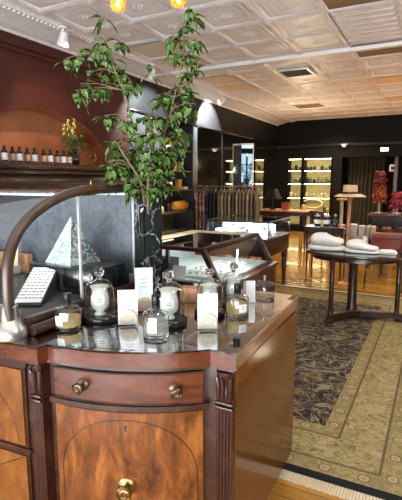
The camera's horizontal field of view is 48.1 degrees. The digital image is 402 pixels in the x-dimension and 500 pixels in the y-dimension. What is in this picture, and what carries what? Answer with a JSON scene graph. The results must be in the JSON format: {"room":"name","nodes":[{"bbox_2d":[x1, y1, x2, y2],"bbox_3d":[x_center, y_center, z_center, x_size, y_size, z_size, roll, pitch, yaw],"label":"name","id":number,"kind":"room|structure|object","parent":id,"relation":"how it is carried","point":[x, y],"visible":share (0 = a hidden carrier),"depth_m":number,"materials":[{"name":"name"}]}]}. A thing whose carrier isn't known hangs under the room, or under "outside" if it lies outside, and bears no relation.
{"room":"shop","nodes":[
{"label":"shop","id":0,"kind":"room"},
{"bbox_2d":[0,47,277,182],"bbox_3d":[-1.543,-1.262,7.311,0.570,3.350,15.700,4,10,27],"label":"wall","id":1,"kind":"structure","parent":0,"point":[26,81],"depth_m":6.54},
{"bbox_2d":[0,161,106,182],"bbox_3d":[-2.018,-0.913,5.543,0.300,0.300,3.270,4,10,27],"label":"wall shelf","id":2,"kind":"object","parent":1,"relation":"attached to","point":[10,172],"visible":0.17,"depth_m":5.69,"materials":[{"name":"brown wood"}]},
{"bbox_2d":[70,152,79,164],"bbox_3d":[-1.736,-1.248,6.148,0.170,0.180,0.170,4,10,27],"label":"flower vase","id":3,"kind":"object","parent":2,"relation":"on","point":[75,157],"visible":0.58,"depth_m":6.09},
{"bbox_2d":[59,118,86,156],"bbox_3d":[-1.719,-1.522,6.110,0.265,0.513,0.595,4,10,27],"label":"bouquet","id":4,"kind":"object","parent":3,"relation":"in","point":[72,143],"visible":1,"depth_m":6.08,"materials":[{"name":"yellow plant"}]},
{"bbox_2d":[0,108,107,165],"bbox_3d":[-2.107,-1.473,5.900,0.260,0.700,2.400,4,10,27],"label":"wall niche","id":5,"kind":"object","parent":1,"relation":"in","point":[30,128],"visible":0.81,"depth_m":6.07,"materials":[{"name":"paint"}]},
{"bbox_2d":[0,30,128,82],"bbox_3d":[-3.048,-2.179,3.643,0.050,0.180,8.120,4,10,27],"label":"trim","id":6,"kind":"structure","parent":1,"relation":"attached to","point":[9,41],"depth_m":5.59,"materials":[{"name":"wood"}]},
{"bbox_2d":[0,0,293,125],"bbox_3d":[-1.043,-2.819,6.811,0.600,0.140,15.700,4,10,27],"label":"trim","id":7,"kind":"structure","parent":1,"relation":"attached to","point":[11,22],"depth_m":6.34,"materials":[{"name":"paint"}]},
{"bbox_2d":[130,108,277,144],"bbox_3d":[0.595,-2.775,10.585,0.035,0.035,7.580,4,10,27],"label":"trim","id":8,"kind":"structure","parent":1,"relation":"attached to","point":[133,110],"depth_m":9.67,"materials":[{"name":"wood"}]},
{"bbox_2d":[156,41,401,76],"bbox_3d":[2.159,-2.747,6.081,6.950,0.105,0.100,4,10,27],"label":"trim","id":9,"kind":"structure","parent":1,"relation":"attached to","point":[338,51],"depth_m":6.47,"materials":[{"name":"white paint"}]},
{"bbox_2d":[128,111,161,207],"bbox_3d":[-1.175,-1.030,8.022,0.500,2.680,0.975,4,10,27],"label":"wall pier","id":10,"kind":"object","parent":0,"point":[141,127],"visible":0.14,"depth_m":7.67,"materials":[{"name":"grey paint"}]},
{"bbox_2d":[172,125,196,252],"bbox_3d":[-0.344,-1.267,9.587,0.500,2.680,0.200,4,10,27],"label":"wall","id":11,"kind":"structure","parent":0,"point":[184,219],"depth_m":9.44,"materials":[{"name":"grey paint"}]},
{"bbox_2d":[194,186,261,187],"bbox_3d":[0.517,-1.281,9.082,1.497,0.044,0.043,4,10,27],"label":"rail","id":12,"kind":"object","parent":11,"relation":"attached to","point":[194,186],"visible":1,"depth_m":9.04,"materials":[{"name":"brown metal"}]},
{"bbox_2d":[195,185,200,229],"bbox_3d":[-0.026,-0.813,9.441,0.082,1.091,0.468,3,9,20],"label":"garment","id":13,"kind":"object","parent":12,"relation":"hanging from","point":[199,189],"visible":0.43,"depth_m":9.27,"materials":[{"name":"brown fabric"}]},
{"bbox_2d":[199,188,203,229],"bbox_3d":[0.045,-0.808,9.411,0.080,1.091,0.481,3,9,18],"label":"garment","id":14,"kind":"object","parent":12,"relation":"hanging from","point":[202,190],"visible":0.48,"depth_m":9.20,"materials":[{"name":"red fabric"}]},
{"bbox_2d":[202,185,207,229],"bbox_3d":[0.109,-0.802,9.370,0.082,1.091,0.467,3,9,20],"label":"garment","id":15,"kind":"object","parent":12,"relation":"hanging from","point":[206,189],"visible":0.4,"depth_m":9.19,"materials":[{"name":"red fabric"}]},
{"bbox_2d":[206,185,210,229],"bbox_3d":[0.179,-0.797,9.335,0.082,1.091,0.468,3,9,17],"label":"garment","id":16,"kind":"object","parent":12,"relation":"hanging from","point":[209,189],"visible":0.45,"depth_m":9.13,"materials":[{"name":"black fabric"}]},
{"bbox_2d":[209,188,214,229],"bbox_3d":[0.245,-0.791,9.299,0.079,1.091,0.468,3,9,17],"label":"garment","id":17,"kind":"object","parent":12,"relation":"hanging from","point":[212,190],"visible":0.42,"depth_m":9.11,"materials":[{"name":"black fabric"}]},
{"bbox_2d":[213,185,218,230],"bbox_3d":[0.316,-0.786,9.265,0.079,1.091,0.471,3,9,17],"label":"garment","id":18,"kind":"object","parent":12,"relation":"hanging from","point":[215,211],"visible":0.59,"depth_m":9.13,"materials":[{"name":"black fabric"}]},
{"bbox_2d":[217,187,222,227],"bbox_3d":[0.408,-0.849,9.205,0.080,0.949,0.467,3,9,18],"label":"garment","id":19,"kind":"object","parent":12,"relation":"hanging from","point":[221,190],"visible":0.44,"depth_m":9.00,"materials":[{"name":"brown fabric"}]},
{"bbox_2d":[221,185,225,225],"bbox_3d":[0.476,-0.843,9.167,0.082,0.949,0.484,3,9,19],"label":"garment","id":20,"kind":"object","parent":12,"relation":"hanging from","point":[224,189],"visible":0.43,"depth_m":8.99,"materials":[{"name":"brown fabric"}]},
{"bbox_2d":[224,187,229,216],"bbox_3d":[0.542,-0.838,9.130,0.080,0.949,0.477,3,9,20],"label":"garment","id":21,"kind":"object","parent":12,"relation":"hanging from","point":[227,190],"visible":0.39,"depth_m":8.93,"materials":[{"name":"brown fabric"}]},
{"bbox_2d":[228,185,232,215],"bbox_3d":[0.614,-0.833,9.098,0.082,0.949,0.468,3,9,19],"label":"garment","id":22,"kind":"object","parent":12,"relation":"hanging from","point":[231,189],"visible":0.41,"depth_m":8.95,"materials":[{"name":"brown fabric"}]},
{"bbox_2d":[235,185,239,214],"bbox_3d":[0.753,-0.823,9.033,0.080,0.949,0.480,3,9,17],"label":"garment","id":23,"kind":"object","parent":12,"relation":"hanging from","point":[238,190],"visible":0.38,"depth_m":8.82,"materials":[{"name":"brown fabric"}]},
{"bbox_2d":[242,187,247,214],"bbox_3d":[0.885,-0.812,8.957,0.079,0.949,0.468,3,9,20],"label":"garment","id":24,"kind":"object","parent":12,"relation":"hanging from","point":[245,190],"visible":0.44,"depth_m":8.75,"materials":[{"name":"brown fabric"}]},
{"bbox_2d":[246,185,250,215],"bbox_3d":[0.955,-0.806,8.921,0.082,0.949,0.468,3,9,19],"label":"garment","id":25,"kind":"object","parent":12,"relation":"hanging from","point":[249,189],"visible":0.47,"depth_m":8.72,"materials":[{"name":"brown fabric"}]},
{"bbox_2d":[250,187,254,215],"bbox_3d":[1.024,-0.801,8.885,0.080,0.949,0.468,3,9,17],"label":"garment","id":26,"kind":"object","parent":12,"relation":"hanging from","point":[253,191],"visible":0.43,"depth_m":8.67,"materials":[{"name":"brown fabric"}]},
{"bbox_2d":[254,187,259,215],"bbox_3d":[1.090,-0.796,8.850,0.082,0.949,0.468,3,9,17],"label":"garment","id":27,"kind":"object","parent":12,"relation":"hanging from","point":[256,196],"visible":0.66,"depth_m":8.76,"materials":[{"name":"brown fabric"}]},
{"bbox_2d":[7,0,401,120],"bbox_3d":[1.956,-2.624,5.279,7.635,0.052,15.445,4,10,27],"label":"ceiling","id":28,"kind":"structure","parent":0,"point":[345,85],"depth_m":5.73,"materials":[{"name":"metal"}]},
{"bbox_2d":[57,25,67,46],"bbox_3d":[-1.611,-2.481,5.260,0.156,0.226,0.134,4,10,27],"label":"track light","id":29,"kind":"object","parent":28,"relation":"hanging from","point":[63,36],"visible":1,"depth_m":5.21,"materials":[{"name":"white paint"}]},
{"bbox_2d":[129,42,181,57],"bbox_3d":[-0.620,-2.798,6.246,0.650,0.033,0.660,4,10,27],"label":"ceiling panel","id":30,"kind":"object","parent":28,"relation":"attached to","point":[153,50],"depth_m":6.29,"materials":[{"name":"beige paint"}]},
{"bbox_2d":[155,55,206,68],"bbox_3d":[-0.295,-2.891,6.859,0.650,0.033,0.660,4,10,27],"label":"trim","id":31,"kind":"structure","parent":28,"relation":"attached to","point":[166,62],"depth_m":6.92,"materials":[{"name":"beige paint"}]},
{"bbox_2d":[200,75,241,84],"bbox_3d":[0.356,-3.076,8.085,0.650,0.033,0.660,4,10,27],"label":"ceiling panel","id":32,"kind":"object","parent":28,"relation":"attached to","point":[221,79],"depth_m":8.15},
{"bbox_2d":[216,83,255,90],"bbox_3d":[0.682,-3.169,8.698,0.650,0.033,0.660,4,10,27],"label":"ceiling panel","id":33,"kind":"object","parent":28,"relation":"attached to","point":[235,87],"depth_m":8.75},
{"bbox_2d":[276,66,315,77],"bbox_3d":[1.578,-2.945,7.456,0.520,0.040,0.520,4,10,27],"label":"ceiling vent","id":34,"kind":"object","parent":28,"relation":"in","point":[298,71],"visible":1,"depth_m":7.40,"materials":[{"name":"white metal"}]},
{"bbox_2d":[293,103,323,108],"bbox_3d":[2.594,-3.491,10.832,0.650,0.033,0.660,4,10,27],"label":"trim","id":35,"kind":"structure","parent":28,"relation":"attached to","point":[318,104],"depth_m":10.95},
{"bbox_2d":[323,0,382,9],"bbox_3d":[1.498,-2.514,4.365,0.650,0.033,0.660,4,10,27],"label":"ceiling panel","id":36,"kind":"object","parent":28,"relation":"attached to","point":[331,4],"depth_m":4.61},
{"bbox_2d":[352,38,401,56],"bbox_3d":[2.474,-2.792,6.203,0.650,0.033,0.660,4,10,27],"label":"ceiling panel","id":37,"kind":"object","parent":28,"relation":"attached to","point":[395,49],"depth_m":6.34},
{"bbox_2d":[374,76,401,83],"bbox_3d":[3.451,-3.070,8.041,0.650,0.033,0.660,4,10,27],"label":"ceiling panel","id":38,"kind":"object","parent":28,"relation":"attached to","point":[395,79],"depth_m":8.15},
{"bbox_2d":[197,127,275,252],"bbox_3d":[1.106,-1.599,11.851,0.020,2.660,5.200,4,10,27],"label":"wall","id":39,"kind":"structure","parent":0,"point":[209,142],"depth_m":10.97,"materials":[{"name":"black"}]},
{"bbox_2d":[222,132,255,190],"bbox_3d":[0.998,-1.562,11.611,0.015,2.660,2.170,4,10,27],"label":"trim","id":40,"kind":"structure","parent":39,"relation":"attached to","point":[222,132],"depth_m":10.67,"materials":[{"name":"black paint"}]},
{"bbox_2d":[196,230,401,499],"bbox_3d":[1.986,0.578,6.686,7.750,0.100,17.800,4,10,27],"label":"floor","id":41,"kind":"structure","parent":0,"point":[283,489],"depth_m":7.17,"materials":[{"name":"wood"}]},
{"bbox_2d":[0,298,297,499],"bbox_3d":[-0.780,0.711,2.324,2.282,0.940,1.261,4,10,27],"label":"sideboard","id":42,"kind":"object","parent":41,"relation":"on","point":[75,425],"visible":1,"depth_m":1.62,"materials":[{"name":"brown wood"}]},
{"bbox_2d":[0,280,298,355],"bbox_3d":[-0.779,0.242,2.252,2.283,0.008,1.262,4,10,27],"label":"countertop","id":43,"kind":"structure","parent":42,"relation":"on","point":[231,336],"depth_m":1.71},
{"bbox_2d":[0,181,134,341],"bbox_3d":[-1.086,-0.056,2.263,1.428,0.578,0.894,4,10,27],"label":"display case","id":44,"kind":"object","parent":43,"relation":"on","point":[33,216],"visible":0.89,"depth_m":2.36,"materials":[{"name":"grey glass"}]},
{"bbox_2d":[0,251,32,272],"bbox_3d":[-1.269,0.059,2.785,0.600,0.110,0.040,4,10,27],"label":"wooden ledge","id":45,"kind":"object","parent":44,"relation":"in","point":[24,259],"visible":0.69,"depth_m":2.65,"materials":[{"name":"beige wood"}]},
{"bbox_2d":[14,267,56,307],"bbox_3d":[-0.755,0.165,2.072,0.120,0.115,0.320,-1,9,-4],"label":"stand","id":46,"kind":"object","parent":44,"relation":"in","point":[40,285],"visible":0.99,"depth_m":2.05,"materials":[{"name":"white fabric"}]},
{"bbox_2d":[30,259,128,295],"bbox_3d":[-0.617,0.125,2.300,0.410,0.125,0.280,4,10,27],"label":"block","id":47,"kind":"object","parent":44,"relation":"in","point":[116,272],"visible":0.49,"depth_m":2.18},
{"bbox_2d":[45,217,99,266],"bbox_3d":[-0.657,-0.056,2.294,0.196,0.235,0.196,6,10,34],"label":"pyramid","id":48,"kind":"object","parent":47,"relation":"on","point":[65,252],"visible":0.97,"depth_m":2.26,"materials":[{"name":"white stone"}]},
{"bbox_2d":[54,292,81,331],"bbox_3d":[-0.522,0.239,1.763,0.103,0.144,0.105,4,10,27],"label":"perfume bottle","id":49,"kind":"object","parent":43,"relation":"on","point":[67,296],"visible":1,"depth_m":1.74,"materials":[{"name":"clear glass"}]},
{"bbox_2d":[83,267,117,324],"bbox_3d":[-0.422,0.182,1.874,0.146,0.224,0.146,4,10,27],"label":"jar","id":50,"kind":"object","parent":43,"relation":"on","point":[111,316],"visible":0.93,"depth_m":1.85,"materials":[{"name":"clear glass"}]},
{"bbox_2d":[89,284,108,315],"bbox_3d":[-0.422,0.210,1.878,0.081,0.122,0.081,4,10,27],"label":"vessel","id":51,"kind":"object","parent":50,"relation":"in","point":[99,296],"visible":1,"depth_m":1.85,"materials":[{"name":"ceramic"}]},
{"bbox_2d":[119,309,136,324],"bbox_3d":[-0.293,0.267,1.809,0.074,0.062,0.029,-1,9,-8],"label":"card stand","id":52,"kind":"object","parent":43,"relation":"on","point":[128,316],"visible":1,"depth_m":1.80,"materials":[{"name":"stone"}]},
{"bbox_2d":[117,290,137,324],"bbox_3d":[-0.294,0.230,1.805,0.078,0.142,0.005,-1,9,-8],"label":"card","id":53,"kind":"object","parent":52,"relation":"in","point":[127,299],"visible":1,"depth_m":1.80,"materials":[{"name":"grey"}]},
{"bbox_2d":[137,298,151,310],"bbox_3d":[-0.252,0.240,1.997,0.072,0.060,0.029,-1,9,-8],"label":"card stand","id":54,"kind":"object","parent":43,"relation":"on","point":[144,304],"visible":0.88,"depth_m":1.98,"materials":[{"name":"stone"}]},
{"bbox_2d":[135,268,152,310],"bbox_3d":[-0.252,0.175,1.990,0.078,0.195,0.006,-1,9,-8],"label":"card","id":55,"kind":"object","parent":54,"relation":"in","point":[143,276],"visible":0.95,"depth_m":1.99,"materials":[{"name":"grey"}]},
{"bbox_2d":[133,193,162,294],"bbox_3d":[-0.269,-0.038,2.291,0.104,0.535,0.104,-6,11,-36],"label":"vase","id":56,"kind":"object","parent":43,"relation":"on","point":[147,228],"visible":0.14,"depth_m":2.25,"materials":[{"name":"stone"}]},
{"bbox_2d":[53,14,143,186],"bbox_3d":[-0.459,-0.647,2.319,0.497,0.994,0.330,4,10,27],"label":"leafy branch","id":57,"kind":"object","parent":56,"relation":"in","point":[120,78],"visible":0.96,"depth_m":2.23,"materials":[{"name":"green plant"}]},
{"bbox_2d":[98,136,154,208],"bbox_3d":[-0.380,-0.335,2.183,0.329,0.423,0.222,-8,12,-42],"label":"leafy branch","id":58,"kind":"object","parent":56,"relation":"in","point":[126,168],"visible":0.89,"depth_m":2.14,"materials":[{"name":"green plant"}]},
{"bbox_2d":[129,113,171,214],"bbox_3d":[-0.252,-0.388,2.148,0.225,0.537,0.323,1,9,9],"label":"leafy branch","id":59,"kind":"object","parent":56,"relation":"in","point":[145,167],"visible":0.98,"depth_m":2.12,"materials":[{"name":"green plant"}]},
{"bbox_2d":[139,7,208,152],"bbox_3d":[-0.128,-0.698,2.332,0.367,1.091,0.266,-2,9,-13],"label":"leafy branch","id":60,"kind":"object","parent":56,"relation":"in","point":[171,42],"visible":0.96,"depth_m":2.30,"materials":[{"name":"green plant"}]},
{"bbox_2d":[152,117,195,199],"bbox_3d":[-0.127,-0.386,2.220,0.266,0.510,0.217,-4,10,-26],"label":"leafy branch","id":61,"kind":"object","parent":56,"relation":"in","point":[181,136],"visible":0.8,"depth_m":2.18,"materials":[{"name":"green plant"}]},
{"bbox_2d":[143,294,168,340],"bbox_3d":[-0.168,0.245,1.670,0.098,0.160,0.099,2,9,13],"label":"perfume bottle","id":62,"kind":"object","parent":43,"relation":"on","point":[154,334],"visible":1,"depth_m":1.65,"materials":[{"name":"clear glass"}]},
{"bbox_2d":[151,270,186,328],"bbox_3d":[-0.129,0.190,1.820,0.146,0.224,0.146,4,10,27],"label":"jar","id":63,"kind":"object","parent":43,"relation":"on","point":[180,320],"visible":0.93,"depth_m":1.79,"materials":[{"name":"clear glass"}]},
{"bbox_2d":[159,287,178,319],"bbox_3d":[-0.129,0.218,1.824,0.081,0.122,0.081,4,10,27],"label":"vessel","id":64,"kind":"object","parent":63,"relation":"in","point":[169,299],"visible":0.97,"depth_m":1.80,"materials":[{"name":"ceramic"}]},
{"bbox_2d":[180,285,202,302],"bbox_3d":[-0.047,0.213,2.182,0.100,0.070,0.070,2,9,10],"label":"wooden box","id":65,"kind":"object","parent":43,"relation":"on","point":[189,295],"visible":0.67,"depth_m":2.15,"materials":[{"name":"beige wood"}]},
{"bbox_2d":[198,313,216,328],"bbox_3d":[0.026,0.274,1.754,0.076,0.063,0.029,0,9,-1],"label":"card stand","id":66,"kind":"object","parent":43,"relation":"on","point":[206,320],"visible":1,"depth_m":1.74,"materials":[{"name":"stone"}]},
{"bbox_2d":[198,294,217,328],"bbox_3d":[0.026,0.239,1.751,0.078,0.140,0.005,0,9,-1],"label":"card","id":67,"kind":"object","parent":66,"relation":"in","point":[207,303],"visible":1,"depth_m":1.75,"materials":[{"name":"grey"}]},
{"bbox_2d":[194,268,224,317],"bbox_3d":[0.038,0.180,1.949,0.134,0.206,0.134,4,10,27],"label":"jar","id":68,"kind":"object","parent":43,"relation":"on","point":[209,272],"visible":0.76,"depth_m":1.93,"materials":[{"name":"clear glass"}]},
{"bbox_2d":[201,283,217,293],"bbox_3d":[0.038,0.205,1.953,0.074,0.112,0.074,4,10,27],"label":"vessel","id":69,"kind":"object","parent":68,"relation":"in","point":[208,288],"visible":0.47,"depth_m":1.93,"materials":[{"name":"ceramic"}]},
{"bbox_2d":[219,262,247,308],"bbox_3d":[0.152,0.158,2.091,0.134,0.206,0.134,4,10,27],"label":"jar","id":70,"kind":"object","parent":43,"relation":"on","point":[234,266],"visible":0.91,"depth_m":2.07,"materials":[{"name":"clear glass"}]},
{"bbox_2d":[226,276,241,301],"bbox_3d":[0.152,0.184,2.094,0.074,0.112,0.074,4,10,27],"label":"vessel","id":71,"kind":"object","parent":70,"relation":"in","point":[231,280],"visible":0.85,"depth_m":2.07,"materials":[{"name":"ceramic"}]},
{"bbox_2d":[225,283,248,317],"bbox_3d":[0.157,0.214,1.938,0.101,0.141,0.102,-4,9,-24],"label":"perfume bottle","id":72,"kind":"object","parent":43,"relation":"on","point":[241,313],"visible":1,"depth_m":1.92,"materials":[{"name":"clear glass"}]},
{"bbox_2d":[243,281,255,302],"bbox_3d":[0.232,0.201,2.152,0.060,0.105,0.024,0,9,-1],"label":"card","id":73,"kind":"object","parent":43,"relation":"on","point":[249,286],"visible":0.75,"depth_m":2.16,"materials":[{"name":"paper"}]},
{"bbox_2d":[255,275,274,300],"bbox_3d":[0.314,0.183,2.231,0.107,0.116,0.107,4,10,27],"label":"glass canister","id":74,"kind":"object","parent":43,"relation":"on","point":[260,296],"visible":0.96,"depth_m":2.22,"materials":[{"name":"clear"}]},
{"bbox_2d":[161,125,191,235],"bbox_3d":[-0.678,-1.175,8.979,0.480,2.680,1.200,4,10,27],"label":"shelf unit","id":75,"kind":"object","parent":41,"relation":"on","point":[167,217],"visible":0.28,"depth_m":9.34,"materials":[{"name":"wood"}]},
{"bbox_2d":[171,200,188,210],"bbox_3d":[-0.421,-0.913,9.253,0.210,0.210,0.590,4,10,27],"label":"pouch","id":76,"kind":"object","parent":75,"relation":"on","point":[181,205],"visible":0.97,"depth_m":9.07,"materials":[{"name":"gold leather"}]},
{"bbox_2d":[241,143,253,191],"bbox_3d":[1.171,-1.498,11.717,0.560,2.500,0.360,1,9,7],"label":"mirror","id":77,"kind":"object","parent":41,"relation":"on","point":[247,165],"visible":0.32,"depth_m":11.60,"materials":[{"name":"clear mirror"}]},
{"bbox_2d":[207,215,289,284],"bbox_3d":[0.693,0.048,6.476,0.910,1.011,0.960,4,10,27],"label":"showcase","id":78,"kind":"object","parent":41,"relation":"on","point":[278,242],"visible":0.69,"depth_m":6.18,"materials":[{"name":"brown wood"}]},
{"bbox_2d":[260,208,315,247],"bbox_3d":[2.051,-0.550,10.936,1.250,0.860,0.800,4,10,27],"label":"wooden table","id":79,"kind":"object","parent":41,"relation":"on","point":[291,212],"visible":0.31,"depth_m":10.54,"materials":[{"name":"beige wood"}]},
{"bbox_2d":[264,189,281,209],"bbox_3d":[1.739,-1.230,10.885,0.440,0.500,0.440,4,10,27],"label":"table lamp","id":80,"kind":"object","parent":79,"relation":"on","point":[272,194],"visible":1,"depth_m":10.74,"materials":[{"name":"brown wood"}]},
{"bbox_2d":[309,210,336,243],"bbox_3d":[2.683,-0.416,9.914,0.464,0.903,0.440,-5,10,-31],"label":"chair","id":81,"kind":"object","parent":41,"relation":"on","point":[312,213],"visible":0.32,"depth_m":9.82,"materials":[{"name":"brown wood"}]},
{"bbox_2d":[304,224,346,280],"bbox_3d":[1.979,0.036,7.122,0.620,0.840,0.450,4,10,27],"label":"side table","id":82,"kind":"object","parent":41,"relation":"on","point":[311,229],"visible":0.67,"depth_m":6.96,"materials":[{"name":"brown wood"}]},
{"bbox_2d":[336,198,346,225],"bbox_3d":[2.193,-0.592,7.028,0.170,0.430,0.167,4,10,27],"label":"stand","id":83,"kind":"object","parent":82,"relation":"on","point":[341,200],"visible":0.9,"depth_m":7.00,"materials":[{"name":"wood"}]},
{"bbox_2d":[272,284,401,499],"bbox_3d":[0.957,0.860,4.439,2.292,0.011,4.296,4,10,27],"label":"rug","id":84,"kind":"object","parent":41,"relation":"on","point":[347,430],"visible":0.42,"depth_m":3.17,"materials":[{"name":"carpet"}]},
{"bbox_2d":[162,229,278,291],"bbox_3d":[0.064,0.382,4.193,0.950,1.008,1.260,4,10,27],"label":"showcase","id":85,"kind":"object","parent":84,"relation":"on","point":[184,245],"visible":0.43,"depth_m":4.11,"materials":[{"name":"brown wood"}]},
{"bbox_2d":[162,256,178,271],"bbox_3d":[-0.316,0.123,3.956,0.200,0.120,0.160,4,10,27],"label":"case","id":86,"kind":"object","parent":85,"relation":"in","point":[173,260],"visible":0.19,"depth_m":3.88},
{"bbox_2d":[173,265,185,278],"bbox_3d":[-0.182,0.176,3.678,0.120,0.100,0.044,4,10,27],"label":"card","id":87,"kind":"object","parent":85,"relation":"in","point":[179,271],"visible":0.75,"depth_m":3.68,"materials":[{"name":"paper"}]},
{"bbox_2d":[185,271,219,279],"bbox_3d":[-0.026,0.202,3.723,0.320,0.034,0.170,4,10,27],"label":"tray","id":88,"kind":"object","parent":85,"relation":"in","point":[189,274],"visible":0.57,"depth_m":3.67,"materials":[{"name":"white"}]},
{"bbox_2d":[188,267,229,274],"bbox_3d":[0.070,0.175,3.902,0.320,0.034,0.170,4,10,27],"label":"tray","id":89,"kind":"object","parent":85,"relation":"in","point":[196,269],"visible":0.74,"depth_m":3.87,"materials":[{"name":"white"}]},
{"bbox_2d":[199,263,238,270],"bbox_3d":[0.165,0.148,4.081,0.320,0.034,0.170,4,10,27],"label":"tray","id":90,"kind":"object","parent":85,"relation":"in","point":[217,266],"visible":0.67,"depth_m":4.06,"materials":[{"name":"silver metal"}]},
{"bbox_2d":[213,260,246,266],"bbox_3d":[0.260,0.121,4.261,0.320,0.034,0.170,4,10,27],"label":"tray","id":91,"kind":"object","parent":85,"relation":"in","point":[240,264],"visible":0.77,"depth_m":4.26,"materials":[{"name":"silver metal"}]},
{"bbox_2d":[219,257,254,263],"bbox_3d":[0.356,0.094,4.440,0.320,0.034,0.170,4,10,27],"label":"tray","id":92,"kind":"object","parent":85,"relation":"in","point":[248,261],"visible":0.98,"depth_m":4.42,"materials":[{"name":"silver metal"}]},
{"bbox_2d":[306,248,401,322],"bbox_3d":[1.704,0.383,5.059,0.859,0.748,0.935,-4,9,-23],"label":"round table","id":93,"kind":"object","parent":84,"relation":"on","point":[352,309],"visible":0.83,"depth_m":4.89,"materials":[{"name":"brown wood"}]},
{"bbox_2d":[308,232,345,250],"bbox_3d":[1.429,-0.101,5.109,0.410,0.194,0.270,3,9,22],"label":"folded cloth","id":94,"kind":"object","parent":93,"relation":"on","point":[324,241],"visible":0.96,"depth_m":5.01,"materials":[{"name":"fabric"}]},
{"bbox_2d":[344,239,379,253],"bbox_3d":[1.761,-0.045,4.907,0.370,0.143,0.230,4,9,25],"label":"folded cloth","id":95,"kind":"object","parent":93,"relation":"on","point":[354,245],"visible":1,"depth_m":4.84,"materials":[{"name":"fabric"}]},
{"bbox_2d":[378,249,396,254],"bbox_3d":[2.010,0.018,4.852,0.200,0.035,0.240,4,9,25],"label":"folded cloth","id":96,"kind":"object","parent":93,"relation":"on","point":[382,251],"visible":0.97,"depth_m":4.78,"materials":[{"name":"fabric"}]},
{"bbox_2d":[337,197,352,285],"bbox_3d":[2.186,-0.135,6.701,0.240,1.305,0.240,4,10,27],"label":"stand","id":97,"kind":"object","parent":41,"relation":"on","point":[345,282],"visible":0.8,"depth_m":6.67,"materials":[{"name":"beige wood"}]},
{"bbox_2d":[334,185,365,196],"bbox_3d":[2.186,-0.865,6.590,0.456,0.172,0.410,4,10,27],"label":"hat","id":98,"kind":"object","parent":97,"relation":"on","point":[348,190],"visible":1,"depth_m":6.50,"materials":[{"name":"wicker"}]},
{"bbox_2d":[350,238,382,278],"bbox_3d":[2.695,0.108,7.381,0.600,0.620,0.450,4,10,27],"label":"table","id":99,"kind":"object","parent":41,"relation":"on","point":[380,270],"visible":0.23,"depth_m":7.14,"materials":[{"name":"brown wood"}]},
{"bbox_2d":[350,224,357,237],"bbox_3d":[2.499,-0.316,7.375,0.106,0.220,0.126,4,10,27],"label":"carton","id":100,"kind":"object","parent":99,"relation":"on","point":[353,227],"visible":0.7,"depth_m":7.32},
{"bbox_2d":[367,212,401,267],"bbox_3d":[3.678,-0.154,7.962,1.370,0.965,0.700,4,10,27],"label":"writing desk","id":101,"kind":"object","parent":41,"relation":"on","point":[385,218],"visible":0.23,"depth_m":8.00,"materials":[{"name":"red wood"}]},
{"bbox_2d":[375,173,382,212],"bbox_3d":[3.218,-1.026,8.097,0.140,0.720,0.140,4,10,27],"label":"display stand","id":102,"kind":"object","parent":101,"relation":"on","point":[381,173],"visible":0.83,"depth_m":8.11,"materials":[{"name":"silver metal"}]},
{"bbox_2d":[371,170,388,204],"bbox_3d":[3.212,-1.120,8.084,0.320,0.613,0.311,4,10,27],"label":"feather headpiece","id":103,"kind":"object","parent":102,"relation":"on","point":[381,192],"visible":1,"depth_m":8.02,"materials":[{"name":"red fabric"}]},
{"bbox_3d":[2.519,0.275,6.415,0.780,0.580,0.300,4,10,27],"label":"bench","id":104,"kind":"object","parent":41,"relation":"on","visible":0},
{"bbox_2d":[371,231,401,250],"bbox_3d":[2.592,-0.134,6.276,0.400,0.269,0.186,4,9,25],"label":"case","id":105,"kind":"object","parent":104,"relation":"on","point":[383,240],"visible":0.76,"depth_m":6.20,"materials":[{"name":"leather"}]},
{"bbox_2d":[274,114,401,231],"bbox_3d":[5.257,-2.091,12.799,7.550,3.350,0.450,4,10,27],"label":"wall","id":106,"kind":"structure","parent":0,"point":[382,128],"depth_m":13.19,"materials":[{"name":"black paint"}]},
{"bbox_2d":[286,158,302,224],"bbox_3d":[2.943,-1.810,14.019,0.470,2.030,0.350,4,10,27],"label":"shelf unit","id":107,"kind":"object","parent":106,"relation":"attached to","point":[295,202],"visible":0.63,"depth_m":14.09,"materials":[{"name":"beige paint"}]},
{"bbox_2d":[301,158,332,224],"bbox_3d":[3.554,-1.762,13.702,0.870,2.030,0.350,4,10,27],"label":"shelf unit","id":108,"kind":"object","parent":106,"relation":"attached to","point":[316,188],"visible":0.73,"depth_m":13.77,"materials":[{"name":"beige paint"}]},
{"bbox_2d":[276,141,401,147],"bbox_3d":[5.406,-2.942,12.306,6.950,0.080,0.050,4,10,27],"label":"trim","id":109,"kind":"structure","parent":106,"relation":"attached to","point":[383,142],"depth_m":13.01,"materials":[{"name":"paint"}]},
{"bbox_2d":[390,156,398,232],"bbox_3d":[5.475,-1.514,12.730,0.100,2.230,0.180,4,10,27],"label":"trim","id":110,"kind":"structure","parent":106,"relation":"attached to","point":[396,164],"depth_m":12.57,"materials":[{"name":"grey paint"}]},
{"bbox_2d":[343,156,401,224],"bbox_3d":[6.031,-1.853,13.401,3.500,2.700,1.440,4,10,27],"label":"wall","id":111,"kind":"structure","parent":0,"point":[389,161],"depth_m":14.06,"materials":[{"name":"black paint"}]},
{"bbox_3d":[4.909,-2.986,13.300,1.150,0.024,0.024,4,10,27],"label":"rail","id":112,"kind":"object","parent":111,"relation":"attached to","visible":0},
{"bbox_2d":[345,157,384,231],"bbox_3d":[4.905,-1.755,13.488,1.051,2.460,0.134,4,10,27],"label":"curtain","id":113,"kind":"object","parent":112,"relation":"hanging from","point":[361,171],"visible":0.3,"depth_m":13.49,"materials":[{"name":"fabric"}]},
{"bbox_3d":[3.483,-0.808,7.989,0.140,0.320,0.140,4,10,27],"label":"display stand","id":114,"kind":"object","parent":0,"visible":0},
{"bbox_2d":[388,192,401,210],"bbox_3d":[3.493,-0.857,7.978,0.334,0.354,0.317,-3,9,-17],"label":"feather headpiece","id":115,"kind":"object","parent":114,"relation":"on","point":[394,202],"visible":1,"depth_m":7.91,"materials":[{"name":"pink fabric"}]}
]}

